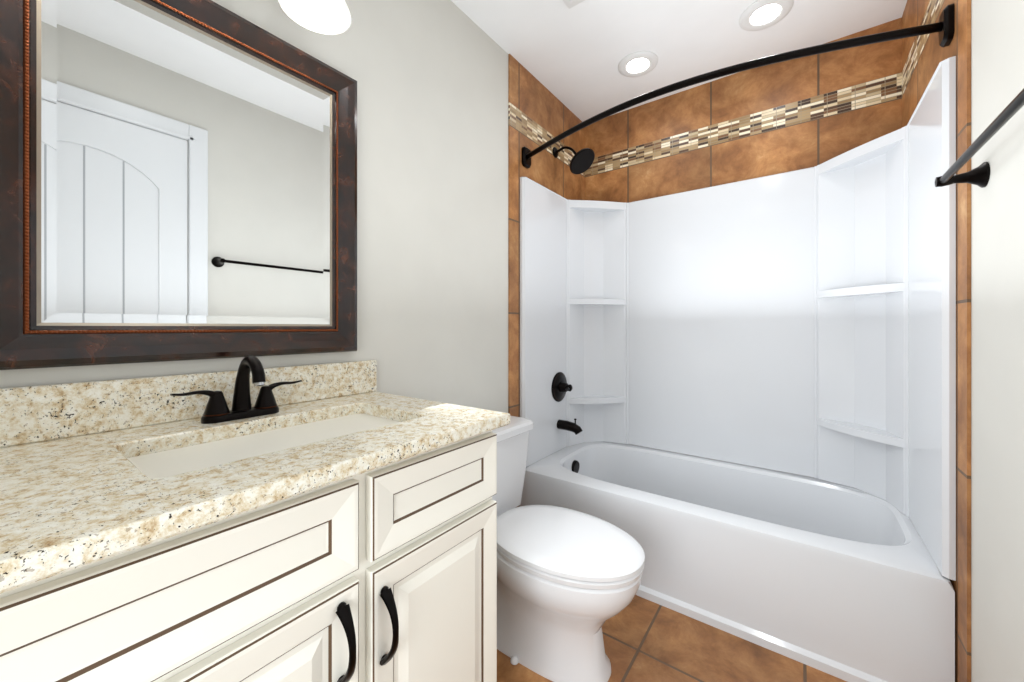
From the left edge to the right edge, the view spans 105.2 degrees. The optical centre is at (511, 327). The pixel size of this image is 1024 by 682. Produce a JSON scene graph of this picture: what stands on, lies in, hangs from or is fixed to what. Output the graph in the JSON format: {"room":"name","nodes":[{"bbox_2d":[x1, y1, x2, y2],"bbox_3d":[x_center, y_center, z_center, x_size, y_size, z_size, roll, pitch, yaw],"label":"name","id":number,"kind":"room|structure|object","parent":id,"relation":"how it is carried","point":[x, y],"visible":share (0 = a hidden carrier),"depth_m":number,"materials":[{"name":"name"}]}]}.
{"room":"bathroom","nodes":[
{"label":"bathroom","id":0,"kind":"room"},
{"bbox_2d":[0,0,507,412],"bbox_3d":[-0.580,-0.120,1.259,0.100,2.460,3.640,0,0,36],"label":"wall","id":1,"kind":"structure","parent":0,"point":[430,77],"depth_m":1.49,"materials":[{"name":"paint"}]},
{"bbox_2d":[0,0,356,369],"bbox_3d":[-0.716,-0.354,0.959,0.036,0.861,0.730,0,0,36],"label":"mirror","id":2,"kind":"object","parent":1,"relation":"attached to","point":[178,180],"visible":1,"depth_m":0.88,"materials":[{"name":"brown mirror"}]},
{"bbox_2d":[278,0,351,34],"bbox_3d":[-0.634,-0.943,0.898,0.240,0.245,0.508,0,0,36],"label":"sconce","id":3,"kind":"object","parent":1,"relation":"attached to","point":[328,17],"visible":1,"depth_m":1.07,"materials":[{"name":"white glass"}]},
{"bbox_2d":[508,54,584,506],"bbox_3d":[0.236,-0.120,2.271,0.008,2.459,0.842,0,0,36],"label":"tile","id":4,"kind":"structure","parent":1,"relation":"attached to","point":[539,114],"depth_m":2.04,"materials":[{"name":"brown tile"}]},
{"bbox_2d":[552,146,594,173],"bbox_3d":[0.344,-0.959,2.209,0.240,0.182,0.157,0,0,36],"label":"shower head","id":5,"kind":"object","parent":4,"relation":"attached to","point":[582,160],"visible":1,"depth_m":2.18},
{"bbox_2d":[522,3,954,168],"bbox_3d":[0.630,-0.882,1.530,1.512,0.100,0.215,0,0,36],"label":"rail","id":6,"kind":"object","parent":4,"relation":"attached to","point":[944,26],"visible":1,"depth_m":1.27,"materials":[{"name":"black metal"}]},
{"bbox_2d":[497,595,846,681],"bbox_3d":[0.073,1.160,0.776,1.724,0.100,3.640,0,0,36],"label":"floor","id":7,"kind":"structure","parent":0,"point":[645,640],"depth_m":1.32,"materials":[{"name":"tile"}]},
{"bbox_2d":[0,360,509,681],"bbox_3d":[-0.509,0.610,0.775,0.588,1.000,0.932,0,0,36],"label":"bathroom vanity","id":8,"kind":"object","parent":7,"relation":"on","point":[332,522],"visible":1,"depth_m":0.64,"materials":[{"name":"white paint"}]},
{"bbox_2d":[170,355,301,423],"bbox_3d":[-0.614,0.140,0.915,0.136,0.149,0.269,0,0,36],"label":"faucet","id":9,"kind":"object","parent":8,"relation":"on","point":[217,410],"visible":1,"depth_m":0.92,"materials":[{"name":"black metal"}]},
{"bbox_2d":[492,416,644,681],"bbox_3d":[0.072,0.752,1.394,0.777,0.715,0.516,0,0,36],"label":"toilet","id":10,"kind":"object","parent":7,"relation":"on","point":[569,582],"visible":0.79,"depth_m":1.24,"materials":[{"name":"white ceramic"}]},
{"bbox_2d":[520,56,955,681],"bbox_3d":[0.861,0.172,1.842,1.505,1.875,0.764,0,0,36],"label":"bathtub","id":11,"kind":"object","parent":7,"relation":"on","point":[792,334],"visible":0.9,"depth_m":1.81,"materials":[{"name":"white plastic"}]},
{"bbox_2d":[552,372,572,401],"bbox_3d":[0.307,0.345,2.244,0.085,0.172,0.172,0,0,36],"label":"tub valve","id":12,"kind":"object","parent":11,"relation":"attached to","point":[561,387],"visible":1,"depth_m":2.23,"materials":[{"name":"black metal"}]},
{"bbox_2d":[557,418,582,434],"bbox_3d":[0.332,0.560,2.225,0.148,0.092,0.054,0,0,36],"label":"tub spout","id":13,"kind":"object","parent":11,"relation":"attached to","point":[575,428],"visible":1,"depth_m":2.21,"materials":[{"name":"black metal"}]},
{"bbox_2d":[451,0,906,121],"bbox_3d":[0.073,-1.400,0.776,1.724,0.100,3.640,0,0,36],"label":"ceiling","id":14,"kind":"structure","parent":0,"point":[570,59],"depth_m":1.81,"materials":[{"name":"paint"}]},
{"bbox_2d":[563,0,584,8],"bbox_3d":[0.269,-1.339,1.440,0.290,0.021,0.290,0,0,36],"label":"ceiling vent","id":15,"kind":"object","parent":14,"relation":"in","point":[570,3],"visible":0.93,"depth_m":1.60,"materials":[{"name":"white"}]},
{"bbox_2d":[618,51,657,76],"bbox_3d":[0.645,-1.344,2.007,0.196,0.012,0.196,0,0,36],"label":"recessed light","id":16,"kind":"object","parent":14,"relation":"in","point":[638,63],"visible":1,"depth_m":1.99,"materials":[{"name":"white plastic"}]},
{"bbox_2d":[739,0,792,30],"bbox_3d":[1.087,-1.344,1.680,0.196,0.012,0.196,0,0,36],"label":"recessed light","id":17,"kind":"object","parent":14,"relation":"in","point":[757,15],"visible":1,"depth_m":1.68,"materials":[{"name":"white plastic"}]},
{"bbox_2d":[971,0,1023,681],"bbox_3d":[0.726,-0.120,0.293,0.100,2.460,3.640,0,0,36],"label":"wall","id":18,"kind":"structure","parent":0,"point":[997,383],"depth_m":0.89,"materials":[{"name":"paint"}]},
{"bbox_2d":[902,0,970,681],"bbox_3d":[1.454,-0.120,1.369,0.008,2.459,0.842,0,0,36],"label":"tile","id":19,"kind":"structure","parent":18,"relation":"attached to","point":[924,56],"depth_m":1.07,"materials":[{"name":"brown tile"}]},
{"bbox_2d":[935,88,1023,187],"bbox_3d":[0.919,-0.370,0.712,0.085,0.060,0.713,0,0,36],"label":"towel rail","id":20,"kind":"object","parent":18,"relation":"attached to","point":[979,176],"visible":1,"depth_m":0.85,"materials":[{"name":"black metal"}]}
]}

